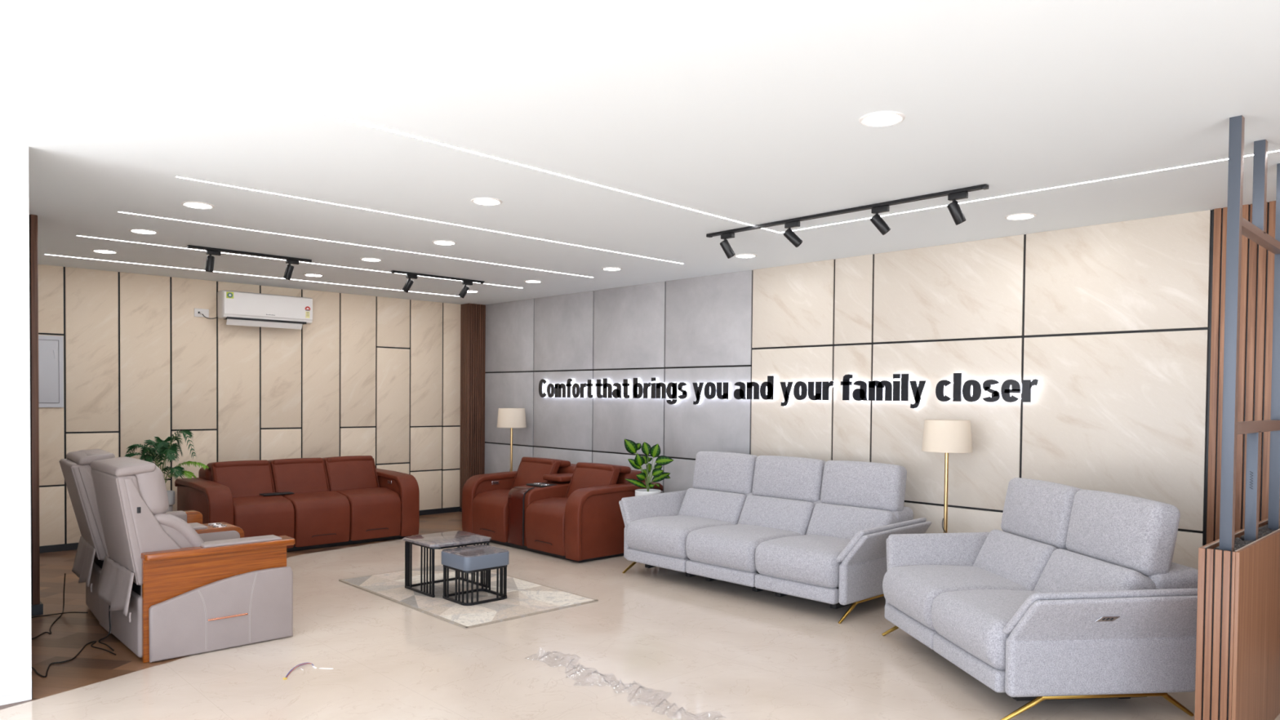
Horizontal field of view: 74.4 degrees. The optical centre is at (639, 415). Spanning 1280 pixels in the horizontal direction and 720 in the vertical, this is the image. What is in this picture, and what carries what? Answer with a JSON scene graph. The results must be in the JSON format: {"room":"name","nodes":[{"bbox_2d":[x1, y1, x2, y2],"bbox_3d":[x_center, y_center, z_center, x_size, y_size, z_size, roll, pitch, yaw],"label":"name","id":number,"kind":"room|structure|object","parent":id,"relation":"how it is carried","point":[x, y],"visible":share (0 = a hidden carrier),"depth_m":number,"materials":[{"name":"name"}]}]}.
{"room":"store","nodes":[
{"label":"store","id":0,"kind":"room"},
{"bbox_2d":[0,141,31,705],"bbox_3d":[-4.252,0.056,3.080,3.270,2.680,0.330,-1,2,-44],"label":"wall pillar","id":1,"kind":"structure","parent":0,"point":[15,638],"depth_m":4.05,"materials":[{"name":"white paint"}]},
{"bbox_2d":[38,264,460,546],"bbox_3d":[-4.239,-0.022,9.214,5.850,2.780,0.164,-1,2,-44],"label":"wall","id":2,"kind":"structure","parent":0,"point":[378,377],"depth_m":9.05,"materials":[{"name":"beige stone"}]},
{"bbox_2d":[38,334,63,407],"bbox_3d":[-5.590,-0.405,7.779,0.464,0.670,0.035,-1,2,-44],"label":"access panel","id":3,"kind":"object","parent":2,"relation":"attached to","point":[51,348],"visible":0.52,"depth_m":7.86,"materials":[{"name":"grey paint"}]},
{"bbox_2d":[194,308,217,319],"bbox_3d":[-4.512,-1.054,8.780,0.222,0.101,0.044,-1,2,-44],"label":"wall socket","id":4,"kind":"object","parent":2,"relation":"attached to","point":[202,313],"visible":1,"depth_m":8.76,"materials":[{"name":"white plastic"}]},
{"bbox_2d":[39,506,460,553],"bbox_3d":[-4.269,1.240,9.115,5.350,0.060,0.020,-1,2,-44],"label":"baseboard","id":5,"kind":"structure","parent":2,"relation":"attached to","point":[64,547],"depth_m":8.03,"materials":[{"name":"grey"}]},
{"bbox_2d":[217,289,312,329],"bbox_3d":[-4.035,-1.123,9.118,0.936,0.355,0.208,-1,2,-44],"label":"air conditioner","id":6,"kind":"object","parent":2,"relation":"attached to","point":[238,308],"visible":1,"depth_m":9.01,"materials":[{"name":"white plastic"}]},
{"bbox_2d":[223,316,306,324],"bbox_3d":[-4.026,-1.016,9.088,0.830,0.023,0.110,-1,2,-44],"label":"outlet","id":7,"kind":"object","parent":6,"relation":"attached to","point":[246,320],"depth_m":9.05,"materials":[{"name":"black plastic"}]},
{"bbox_2d":[459,303,485,507],"bbox_3d":[-2.171,-0.089,10.948,0.262,2.680,0.202,-1,2,-44],"label":"wall panel","id":8,"kind":"object","parent":2,"relation":"attached to","point":[473,316],"depth_m":10.86,"materials":[{"name":"brown wood"}]},
{"bbox_2d":[0,0,1279,305],"bbox_3d":[-0.936,-1.324,3.593,8.800,0.120,12.700,-1,2,-44],"label":"ceiling","id":9,"kind":"structure","parent":0,"point":[749,112],"depth_m":3.66,"materials":[{"name":"white paint"}]},
{"bbox_2d":[91,248,118,253],"bbox_3d":[-4.468,-1.366,7.049,0.188,0.010,0.188,-1,2,-44],"label":"recessed light","id":10,"kind":"object","parent":9,"relation":"in","point":[99,251],"visible":1,"depth_m":7.04,"materials":[{"name":"white"}]},
{"bbox_2d":[94,250,115,253],"bbox_3d":[-4.468,-1.368,7.049,0.151,0.004,0.151,-1,2,-44],"label":"diffuser","id":11,"kind":"object","parent":10,"relation":"attached to","point":[99,251],"depth_m":7.06,"materials":[{"name":"white"}]},
{"bbox_2d":[128,228,158,234],"bbox_3d":[-3.622,-1.340,6.160,0.188,0.010,0.188,-1,2,-44],"label":"recessed light","id":12,"kind":"object","parent":9,"relation":"in","point":[142,231],"visible":1,"depth_m":6.16,"materials":[{"name":"white plastic"}]},
{"bbox_2d":[132,230,155,233],"bbox_3d":[-3.622,-1.342,6.160,0.151,0.004,0.151,-1,2,-44],"label":"diffuser","id":13,"kind":"object","parent":12,"relation":"attached to","point":[133,231],"depth_m":6.16,"materials":[{"name":"white plastic"}]},
{"bbox_2d":[181,201,214,208],"bbox_3d":[-2.768,-1.314,5.286,0.188,0.010,0.188,-1,2,-44],"label":"recessed light","id":14,"kind":"object","parent":9,"relation":"in","point":[197,205],"visible":1,"depth_m":5.28,"materials":[{"name":"white plastic"}]},
{"bbox_2d":[185,203,211,208],"bbox_3d":[-2.768,-1.316,5.285,0.151,0.004,0.151,-1,2,-44],"label":"diffuser","id":15,"kind":"object","parent":14,"relation":"attached to","point":[189,205],"depth_m":5.29,"materials":[{"name":"white plastic"}]},
{"bbox_2d":[186,244,311,262],"bbox_3d":[-3.243,-1.345,7.059,0.988,0.022,0.040,-1,2,-44],"label":"track","id":16,"kind":"object","parent":9,"relation":"attached to","point":[189,246],"visible":1,"depth_m":7.02,"materials":[{"name":"black metal"}]},
{"bbox_2d":[204,249,221,272],"bbox_3d":[-3.466,-1.248,6.848,0.116,0.175,0.062,-1,2,-44],"label":"track spotlight","id":17,"kind":"object","parent":16,"relation":"hanging from","point":[210,262],"visible":1,"depth_m":6.82,"materials":[{"name":"black metal"}]},
{"bbox_2d":[283,259,298,279],"bbox_3d":[-3.011,-1.252,7.283,0.128,0.176,0.073,0,1,-23],"label":"track spotlight","id":18,"kind":"object","parent":16,"relation":"hanging from","point":[289,268],"visible":1,"depth_m":7.25,"materials":[{"name":"black metal"}]},
{"bbox_2d":[44,253,455,296],"bbox_3d":[-3.602,-1.395,8.649,4.121,0.003,0.012,-1,2,-43],"label":"led strip","id":19,"kind":"object","parent":9,"relation":"attached to","point":[45,254],"visible":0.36,"depth_m":8.26,"materials":[{"name":"white plastic"}]},
{"bbox_2d":[76,235,520,288],"bbox_3d":[-2.761,-1.369,7.777,4.103,0.003,0.012,-1,2,-44],"label":"led strip","id":20,"kind":"object","parent":9,"relation":"attached to","point":[77,235],"visible":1,"depth_m":7.26,"materials":[{"name":"white plastic"}]},
{"bbox_2d":[303,273,324,276],"bbox_3d":[-3.223,-1.382,8.336,0.188,0.010,0.188,-1,2,-44],"label":"recessed light","id":21,"kind":"object","parent":9,"relation":"in","point":[305,274],"visible":1,"depth_m":8.33,"materials":[{"name":"white plastic"}]},
{"bbox_2d":[118,211,591,277],"bbox_3d":[-1.932,-1.343,6.919,4.075,0.003,0.012,-1,2,-44],"label":"led strip","id":22,"kind":"object","parent":9,"relation":"attached to","point":[118,211],"visible":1,"depth_m":6.49,"materials":[{"name":"white plastic"}]},
{"bbox_2d":[360,257,382,262],"bbox_3d":[-2.338,-1.353,7.342,0.188,0.010,0.188,-1,2,-44],"label":"recessed light","id":23,"kind":"object","parent":9,"relation":"in","point":[366,259],"visible":1,"depth_m":7.33,"materials":[{"name":"white"}]},
{"bbox_2d":[362,258,379,261],"bbox_3d":[-2.338,-1.355,7.342,0.151,0.004,0.151,-1,2,-44],"label":"diffuser","id":24,"kind":"object","parent":23,"relation":"attached to","point":[365,260],"depth_m":7.36,"materials":[{"name":"white plastic"}]},
{"bbox_2d":[176,176,681,263],"bbox_3d":[-1.075,-1.317,6.013,4.051,0.003,0.012,-1,2,-44],"label":"led strip","id":25,"kind":"object","parent":9,"relation":"attached to","point":[176,176],"visible":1,"depth_m":5.52,"materials":[{"name":"white plastic"}]},
{"bbox_2d":[391,270,484,284],"bbox_3d":[-1.978,-1.360,8.333,1.018,0.022,0.040,-1,2,-44],"label":"track","id":26,"kind":"object","parent":9,"relation":"attached to","point":[392,271],"visible":1,"depth_m":8.29,"materials":[{"name":"black metal"}]},
{"bbox_2d":[402,274,417,293],"bbox_3d":[-2.214,-1.264,8.119,0.142,0.173,0.084,0,1,-15],"label":"track spotlight","id":27,"kind":"object","parent":26,"relation":"hanging from","point":[409,282],"visible":1,"depth_m":8.09,"materials":[{"name":"black metal"}]},
{"bbox_2d":[458,280,472,298],"bbox_3d":[-1.765,-1.268,8.546,0.141,0.173,0.083,0,1,-16],"label":"track spotlight","id":28,"kind":"object","parent":26,"relation":"hanging from","point":[464,290],"visible":1,"depth_m":8.52,"materials":[{"name":"black metal"}]},
{"bbox_2d":[431,240,457,245],"bbox_3d":[-1.507,-1.327,6.500,0.188,0.010,0.188,-1,2,-44],"label":"recessed light","id":29,"kind":"object","parent":9,"relation":"in","point":[445,242],"visible":1,"depth_m":6.50,"materials":[{"name":"white plastic"}]},
{"bbox_2d":[435,241,453,244],"bbox_3d":[-1.507,-1.329,6.500,0.151,0.004,0.151,-1,2,-44],"label":"diffuser","id":30,"kind":"object","parent":29,"relation":"attached to","point":[436,242],"depth_m":6.50,"materials":[{"name":"white plastic"}]},
{"bbox_2d":[467,289,479,293],"bbox_3d":[-1.910,-1.394,9.514,0.188,0.010,0.188,-1,2,-44],"label":"recessed light","id":31,"kind":"object","parent":9,"relation":"in","point":[468,291],"visible":0.65,"depth_m":9.55,"materials":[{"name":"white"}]},
{"bbox_2d":[471,197,502,205],"bbox_3d":[-0.928,-1.293,5.111,0.188,0.010,0.188,-1,2,-44],"label":"recessed light","id":32,"kind":"object","parent":9,"relation":"in","point":[480,201],"visible":1,"depth_m":5.10,"materials":[{"name":"white plastic"}]},
{"bbox_2d":[474,199,498,204],"bbox_3d":[-0.928,-1.295,5.111,0.151,0.004,0.151,-1,2,-44],"label":"diffuser","id":33,"kind":"object","parent":32,"relation":"attached to","point":[476,201],"depth_m":5.11,"materials":[{"name":"white plastic"}]},
{"bbox_2d":[524,280,542,283],"bbox_3d":[-1.095,-1.368,8.641,0.188,0.010,0.188,-1,2,-44],"label":"recessed light","id":34,"kind":"object","parent":9,"relation":"in","point":[525,281],"visible":1,"depth_m":8.63,"materials":[{"name":"white plastic"}]},
{"bbox_2d":[601,266,622,271],"bbox_3d":[-0.258,-1.342,7.750,0.188,0.010,0.188,-1,2,-44],"label":"recessed light","id":35,"kind":"object","parent":9,"relation":"in","point":[607,268],"visible":1,"depth_m":7.75,"materials":[{"name":"white plastic"}]},
{"bbox_2d":[604,267,619,270],"bbox_3d":[-0.258,-1.344,7.750,0.151,0.004,0.151,-1,2,-44],"label":"diffuser","id":36,"kind":"object","parent":35,"relation":"attached to","point":[605,268],"depth_m":7.75,"materials":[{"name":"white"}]},
{"bbox_2d":[0,26,1279,233],"bbox_3d":[1.335,-1.209,1.934,5.212,0.003,6.372,-1,2,-44],"label":"led strip","id":37,"kind":"object","parent":9,"relation":"attached to","point":[0,27],"visible":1,"depth_m":3.96,"materials":[{"name":"white"}]},
{"bbox_2d":[733,253,756,257],"bbox_3d":[0.872,-1.315,6.971,0.188,0.010,0.188,-1,2,-44],"label":"recessed light","id":38,"kind":"object","parent":9,"relation":"in","point":[738,255],"visible":1,"depth_m":6.97,"materials":[{"name":"white"}]},
{"bbox_2d":[736,254,754,257],"bbox_3d":[0.872,-1.317,6.971,0.151,0.004,0.151,-1,2,-44],"label":"diffuser","id":39,"kind":"object","parent":38,"relation":"attached to","point":[737,255],"depth_m":6.97,"materials":[{"name":"white"}]},
{"bbox_2d":[706,183,988,237],"bbox_3d":[1.192,-1.268,5.339,0.040,0.022,2.038,-1,2,-44],"label":"track","id":40,"kind":"object","parent":9,"relation":"attached to","point":[985,186],"visible":1,"depth_m":5.19,"materials":[{"name":"black metal"}]},
{"bbox_2d":[720,232,735,258],"bbox_3d":[0.622,-1.192,5.957,0.114,0.173,0.086,1,1,31],"label":"track spotlight","id":41,"kind":"object","parent":40,"relation":"hanging from","point":[725,245],"visible":1,"depth_m":5.93,"materials":[{"name":"black metal"}]},
{"bbox_2d":[783,221,802,247],"bbox_3d":[1.007,-1.184,5.551,0.124,0.164,0.080,1,1,33],"label":"track spotlight","id":42,"kind":"object","parent":40,"relation":"hanging from","point":[790,235],"visible":1,"depth_m":5.53,"materials":[{"name":"black metal"}]},
{"bbox_2d":[870,204,890,235],"bbox_3d":[1.450,-1.168,5.086,0.119,0.168,0.081,1,1,32],"label":"track spotlight","id":43,"kind":"object","parent":40,"relation":"hanging from","point":[878,222],"visible":1,"depth_m":5.06,"materials":[{"name":"black metal"}]},
{"bbox_2d":[946,191,968,225],"bbox_3d":[1.784,-1.155,4.736,0.113,0.175,0.083,1,1,33],"label":"track spotlight","id":44,"kind":"object","parent":40,"relation":"hanging from","point":[953,207],"visible":1,"depth_m":4.71,"materials":[{"name":"black metal"}]},
{"bbox_2d":[858,111,905,126],"bbox_3d":[1.016,-1.242,3.543,0.188,0.010,0.188,-1,2,-44],"label":"recessed light","id":45,"kind":"object","parent":9,"relation":"in","point":[882,118],"visible":1,"depth_m":3.54,"materials":[{"name":"white plastic"}]},
{"bbox_2d":[863,114,900,124],"bbox_3d":[1.016,-1.244,3.543,0.151,0.004,0.151,-1,2,-44],"label":"diffuser","id":46,"kind":"object","parent":45,"relation":"attached to","point":[868,119],"depth_m":3.55,"materials":[{"name":"white"}]},
{"bbox_2d":[1004,213,1036,220],"bbox_3d":[2.430,-1.268,5.389,0.188,0.010,0.188,-1,2,-44],"label":"recessed light","id":47,"kind":"object","parent":9,"relation":"in","point":[1018,216],"visible":1,"depth_m":5.39,"materials":[{"name":"white plastic"}]},
{"bbox_2d":[1008,214,1033,218],"bbox_3d":[2.430,-1.270,5.389,0.151,0.004,0.151,-1,2,-44],"label":"diffuser","id":48,"kind":"object","parent":47,"relation":"attached to","point":[1010,216],"depth_m":5.39,"materials":[{"name":"white plastic"}]},
{"bbox_2d":[0,511,1279,719],"bbox_3d":[-1.144,1.468,3.444,9.250,0.100,12.650,-1,2,-44],"label":"floor","id":49,"kind":"structure","parent":0,"point":[656,643],"depth_m":4.73,"materials":[{"name":"beige tile"}]},
{"bbox_2d":[31,573,66,639],"bbox_3d":[-3.790,1.226,5.449,0.136,0.252,0.858,0,1,-18],"label":"power cable","id":50,"kind":"object","parent":49,"relation":"on","point":[50,633],"visible":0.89,"depth_m":5.67,"materials":[{"name":"black plastic"}]},
{"bbox_2d":[31,612,88,617],"bbox_3d":[-3.774,1.298,5.527,0.582,0.104,0.228,1,1,11],"label":"power cable","id":51,"kind":"object","parent":49,"relation":"on","point":[63,612],"visible":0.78,"depth_m":5.63,"materials":[{"name":"black plastic"}]},
{"bbox_2d":[31,640,115,677],"bbox_3d":[-3.202,1.367,4.753,0.354,0.007,0.568,1,1,18],"label":"power cable","id":52,"kind":"object","parent":49,"relation":"on","point":[93,642],"visible":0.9,"depth_m":4.74,"materials":[{"name":"black plastic"}]},
{"bbox_2d":[124,429,208,511],"bbox_3d":[-4.515,0.711,8.004,0.788,1.161,0.410,1,1,8],"label":"potted palm","id":53,"kind":"object","parent":49,"relation":"on","point":[166,449],"visible":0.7,"depth_m":7.96,"materials":[{"name":"green plant"}]},
{"bbox_2d":[166,490,174,505],"bbox_3d":[-4.532,0.788,8.008,0.210,0.125,0.210,-1,2,-44],"label":"pot","id":54,"kind":"object","parent":53,"relation":"on","point":[171,494],"depth_m":7.99,"materials":[{"name":"white ceramic"}]},
{"bbox_2d":[59,448,295,662],"bbox_3d":[-3.101,0.801,5.525,0.996,1.110,1.822,-1,2,-44],"label":"recliner","id":55,"kind":"object","parent":49,"relation":"on","point":[174,584],"visible":1,"depth_m":4.90,"materials":[{"name":"beige leather"}]},
{"bbox_2d":[97,605,114,650],"bbox_3d":[-3.171,1.254,5.009,0.066,0.227,0.317,0,1,-35],"label":"power cable","id":56,"kind":"object","parent":55,"relation":"attached to","point":[112,649],"visible":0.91,"depth_m":5.14,"materials":[{"name":"black plastic"}]},
{"bbox_2d":[174,455,419,551],"bbox_3d":[-3.438,0.867,8.579,2.060,0.844,1.105,-1,2,-44],"label":"leather sofa","id":57,"kind":"object","parent":49,"relation":"on","point":[317,503],"visible":0.98,"depth_m":8.32,"materials":[{"name":"red leather"}]},
{"bbox_2d":[210,462,273,497],"bbox_3d":[-3.870,0.664,8.233,0.538,0.415,0.261,-1,2,-44],"label":"cushion","id":58,"kind":"object","parent":57,"relation":"on","point":[242,479],"depth_m":8.19,"materials":[{"name":"brown leather"}]},
{"bbox_2d":[259,491,294,496],"bbox_3d":[-3.540,0.767,8.228,0.290,0.012,0.130,-1,2,-44],"label":"tray","id":59,"kind":"object","parent":57,"relation":"on","point":[280,494],"depth_m":8.20,"materials":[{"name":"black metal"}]},
{"bbox_2d":[269,459,328,493],"bbox_3d":[-3.472,0.660,8.612,0.538,0.415,0.261,-1,2,-44],"label":"cushion","id":60,"kind":"object","parent":57,"relation":"on","point":[295,476],"depth_m":8.56,"materials":[{"name":"brown leather"}]},
{"bbox_2d":[323,457,378,491],"bbox_3d":[-3.074,0.656,8.991,0.538,0.415,0.261,-1,2,-44],"label":"cushion","id":61,"kind":"object","parent":57,"relation":"on","point":[340,473],"depth_m":8.93,"materials":[{"name":"brown leather"}]},
{"bbox_2d":[282,662,333,679],"bbox_3d":[-1.835,1.381,4.587,0.268,0.013,0.181,-1,2,-44],"label":"cable","id":62,"kind":"object","parent":49,"relation":"on","point":[303,664],"visible":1,"depth_m":4.62,"materials":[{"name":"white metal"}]},
{"bbox_2d":[338,564,598,629],"bbox_3d":[-1.366,1.346,6.496,1.120,0.010,1.900,-1,2,-44],"label":"area rug","id":63,"kind":"object","parent":49,"relation":"on","point":[525,597],"visible":0.73,"depth_m":6.23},
{"bbox_2d":[403,530,491,597],"bbox_3d":[-1.489,1.142,6.524,0.535,0.392,0.500,-1,2,-44],"label":"table","id":64,"kind":"object","parent":63,"relation":"on","point":[440,540],"visible":0.9,"depth_m":6.45,"materials":[{"name":"grey stone"}]},
{"bbox_2d":[441,544,509,605],"bbox_3d":[-1.214,1.170,6.214,0.385,0.354,0.370,-1,2,-44],"label":"table","id":65,"kind":"object","parent":63,"relation":"on","point":[471,559],"visible":1,"depth_m":6.11,"materials":[{"name":"grey paint"}]},
{"bbox_2d":[497,408,526,471],"bbox_3d":[-1.529,0.596,10.102,0.348,1.357,0.378,1,1,30],"label":"floor lamp","id":66,"kind":"object","parent":49,"relation":"on","point":[511,418],"visible":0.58,"depth_m":9.95,"materials":[{"name":"beige fabric"}]},
{"bbox_2d":[462,457,662,562],"bbox_3d":[-0.832,0.890,8.607,1.105,0.844,1.940,-1,2,-44],"label":"leather sofa","id":67,"kind":"object","parent":49,"relation":"on","point":[560,508],"visible":0.98,"depth_m":8.19,"materials":[{"name":"red leather"}]},
{"bbox_2d":[491,480,498,484],"bbox_3d":[-1.544,0.722,9.010,0.090,0.040,0.007,-1,2,-44],"label":"switch plate","id":68,"kind":"object","parent":67,"relation":"attached to","point":[493,482],"depth_m":9.00,"materials":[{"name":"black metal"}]},
{"bbox_2d":[512,460,560,487],"bbox_3d":[-1.117,0.674,8.979,0.261,0.415,0.588,-1,2,-44],"label":"cushion","id":69,"kind":"object","parent":67,"relation":"on","point":[529,471],"depth_m":8.94,"materials":[{"name":"brown leather"}]},
{"bbox_2d":[525,482,556,487],"bbox_3d":[-0.987,0.700,8.454,0.200,0.019,0.260,-1,2,-44],"label":"tray","id":70,"kind":"object","parent":67,"relation":"on","point":[535,484],"depth_m":8.40,"materials":[{"name":"silver metal"}]},
{"bbox_2d":[566,466,620,497],"bbox_3d":[-0.468,0.695,8.299,0.261,0.415,0.588,-1,2,-44],"label":"cushion","id":71,"kind":"object","parent":67,"relation":"on","point":[584,477],"depth_m":8.26,"materials":[{"name":"brown leather"}]},
{"bbox_2d":[624,439,673,496],"bbox_3d":[0.072,0.779,7.919,0.459,1.113,0.290,0,1,-4],"label":"potted dieffenbachia","id":72,"kind":"object","parent":49,"relation":"on","point":[631,446],"visible":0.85,"depth_m":7.84,"materials":[{"name":"green plant"}]},
{"bbox_2d":[635,488,661,496],"bbox_3d":[0.074,0.783,7.906,0.244,0.160,0.244,-1,2,-44],"label":"pot","id":73,"kind":"object","parent":72,"relation":"on","point":[639,491],"depth_m":7.84,"materials":[{"name":"white ceramic"}]},
{"bbox_2d":[618,451,931,623],"bbox_3d":[0.971,0.859,6.760,1.130,1.025,2.447,-1,2,-44],"label":"recliner sofa","id":74,"kind":"object","parent":49,"relation":"on","point":[812,529],"visible":0.94,"depth_m":6.51,"materials":[{"name":"grey fabric"}]},
{"bbox_2d":[626,515,733,559],"bbox_3d":[0.375,1.016,7.150,0.804,0.281,0.690,-1,2,-44],"label":"seat cushion","id":75,"kind":"object","parent":74,"relation":"on","point":[647,536],"depth_m":6.94,"materials":[{"name":"grey fabric"}]},
{"bbox_2d":[678,488,746,524],"bbox_3d":[0.645,0.846,7.402,0.289,0.361,0.680,-1,2,-44],"label":"lumbar cushion","id":76,"kind":"object","parent":74,"relation":"on","point":[726,505],"depth_m":7.30,"materials":[{"name":"grey fabric"}]},
{"bbox_2d":[685,524,801,572],"bbox_3d":[0.851,1.031,6.651,0.804,0.281,0.690,-1,2,-44],"label":"seat cushion","id":77,"kind":"object","parent":74,"relation":"on","point":[729,548],"depth_m":6.44,"materials":[{"name":"grey fabric"}]},
{"bbox_2d":[737,494,814,535],"bbox_3d":[1.121,0.861,6.903,0.289,0.361,0.680,-1,2,-44],"label":"lumbar cushion","id":78,"kind":"object","parent":74,"relation":"on","point":[785,513],"depth_m":6.82,"materials":[{"name":"grey fabric"}]},
{"bbox_2d":[755,533,850,588],"bbox_3d":[1.327,1.046,6.151,0.804,0.281,0.690,-1,2,-44],"label":"seat cushion","id":79,"kind":"object","parent":74,"relation":"on","point":[801,561],"depth_m":5.91,"materials":[{"name":"grey fabric"}]},
{"bbox_2d":[805,502,897,539],"bbox_3d":[1.597,0.876,6.404,0.289,0.361,0.680,-1,2,-44],"label":"lumbar cushion","id":80,"kind":"object","parent":74,"relation":"on","point":[843,521],"depth_m":6.36,"materials":[{"name":"grey fabric"}]},
{"bbox_2d":[921,419,972,533],"bbox_3d":[2.233,0.714,6.153,0.348,1.357,0.378,1,1,30],"label":"floor lamp","id":81,"kind":"object","parent":49,"relation":"on","point":[946,437],"visible":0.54,"depth_m":6.00,"materials":[{"name":"beige fabric"}]},
{"bbox_2d":[881,477,1198,719],"bbox_3d":[2.132,0.913,4.697,1.130,1.025,1.737,0,1,-6],"label":"recliner sofa","id":82,"kind":"object","parent":49,"relation":"on","point":[1081,593],"visible":0.97,"depth_m":4.13,"materials":[{"name":"grey fabric"}]},
{"bbox_2d":[882,564,1028,630],"bbox_3d":[1.932,1.075,5.022,0.804,0.281,0.680,0,1,-6],"label":"seat cushion","id":83,"kind":"object","parent":82,"relation":"on","point":[909,591],"depth_m":4.91,"materials":[{"name":"grey fabric"}]},
{"bbox_2d":[931,589,1039,670],"bbox_3d":[2.003,1.090,4.346,0.804,0.281,0.680,0,1,-6],"label":"seat cushion","id":84,"kind":"object","parent":82,"relation":"on","point":[971,625],"depth_m":4.26,"materials":[{"name":"grey fabric"}]},
{"bbox_2d":[972,529,1057,591],"bbox_3d":[2.258,0.910,5.052,0.289,0.361,0.670,0,1,-6],"label":"lumbar cushion","id":85,"kind":"object","parent":82,"relation":"on","point":[1019,558],"depth_m":4.95,"materials":[{"name":"grey fabric"}]},
{"bbox_2d":[1033,548,1155,592],"bbox_3d":[2.329,0.925,4.376,0.289,0.361,0.670,0,1,-6],"label":"lumbar cushion","id":86,"kind":"object","parent":82,"relation":"on","point":[1071,570],"depth_m":4.33,"materials":[{"name":"grey fabric"}]},
{"bbox_2d":[1093,616,1119,622],"bbox_3d":[2.146,0.937,3.877,0.112,0.028,0.023,0,1,-6],"label":"switch plate","id":87,"kind":"object","parent":82,"relation":"attached to","point":[1096,619],"depth_m":3.87,"materials":[{"name":"silver metal"}]},
{"bbox_2d":[1194,518,1279,719],"bbox_3d":[3.080,0.995,4.154,1.925,0.894,0.143,-1,2,-44],"label":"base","id":88,"kind":"object","parent":49,"relation":"on","point":[1237,646],"visible":0.98,"depth_m":3.53,"materials":[{"name":"brown wood"}]},
{"bbox_2d":[1219,115,1279,551],"bbox_3d":[3.115,-0.322,4.132,1.853,1.832,0.044,-1,2,-44],"label":"frame","id":89,"kind":"object","parent":88,"relation":"in","point":[1237,225],"visible":0.86,"depth_m":3.52,"materials":[{"name":"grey metal"}]},
{"bbox_2d":[484,209,1212,569],"bbox_3d":[2.213,0.092,6.636,0.164,2.780,12.700,-1,2,-44],"label":"wall","id":90,"kind":"structure","parent":0,"point":[1112,320],"depth_m":6.53,"materials":[{"name":"beige"}]},
{"bbox_2d":[538,377,689,404],"bbox_3d":[-0.339,-0.268,9.166,0.052,0.265,2.441,-1,2,-44],"label":"wall sign","id":91,"kind":"object","parent":90,"relation":"attached to","point":[605,388],"depth_m":9.02,"materials":[{"name":"black plastic"}]},
{"bbox_2d":[692,375,776,404],"bbox_3d":[0.880,-0.227,7.887,0.052,0.267,1.010,-1,2,-44],"label":"wall sign","id":92,"kind":"object","parent":90,"relation":"attached to","point":[766,390],"depth_m":7.81,"materials":[{"name":"black plastic"}]},
{"bbox_2d":[780,381,836,406],"bbox_3d":[1.461,-0.182,7.277,0.052,0.215,0.572,-1,2,-44],"label":"wall sign","id":93,"kind":"object","parent":90,"relation":"attached to","point":[802,390],"depth_m":7.27,"materials":[{"name":"black plastic"}]},
{"bbox_2d":[840,373,928,408],"bbox_3d":[1.956,-0.194,6.757,0.052,0.262,0.768,-1,2,-44],"label":"wall sign","id":94,"kind":"object","parent":90,"relation":"attached to","point":[875,390],"depth_m":6.71,"materials":[{"name":"black plastic"}]},
{"bbox_2d":[935,373,1040,402],"bbox_3d":[2.532,-0.201,6.152,0.052,0.211,0.768,-1,2,-44],"label":"wall sign","id":95,"kind":"object","parent":90,"relation":"attached to","point":[971,390],"depth_m":6.14,"materials":[{"name":"black plastic"}]},
{"bbox_2d":[1204,200,1275,545],"bbox_3d":[4.903,0.128,3.689,0.032,2.680,4.122,-1,2,-44],"label":"slatted wall panel","id":96,"kind":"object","parent":90,"relation":"attached to","point":[1257,264],"depth_m":5.03,"materials":[{"name":"brown wood"}]},
{"bbox_3d":[-4.807,-0.004,5.678,0.150,2.680,4.400,-1,2,-44],"label":"wall","id":97,"kind":"structure","parent":0,"visible":0},
{"bbox_2d":[28,214,39,604],"bbox_3d":[-4.358,0.001,5.662,0.478,2.680,0.443,-1,2,-44],"label":"trim","id":98,"kind":"structure","parent":97,"relation":"attached to","point":[33,260],"depth_m":5.65,"materials":[{"name":"black metal"}]},
{"bbox_2d":[31,601,43,616],"bbox_3d":[-4.363,1.306,5.691,0.490,0.070,0.470,-1,2,-44],"label":"baseboard","id":99,"kind":"structure","parent":97,"relation":"attached to","point":[37,609],"depth_m":5.67,"materials":[{"name":"grey"}]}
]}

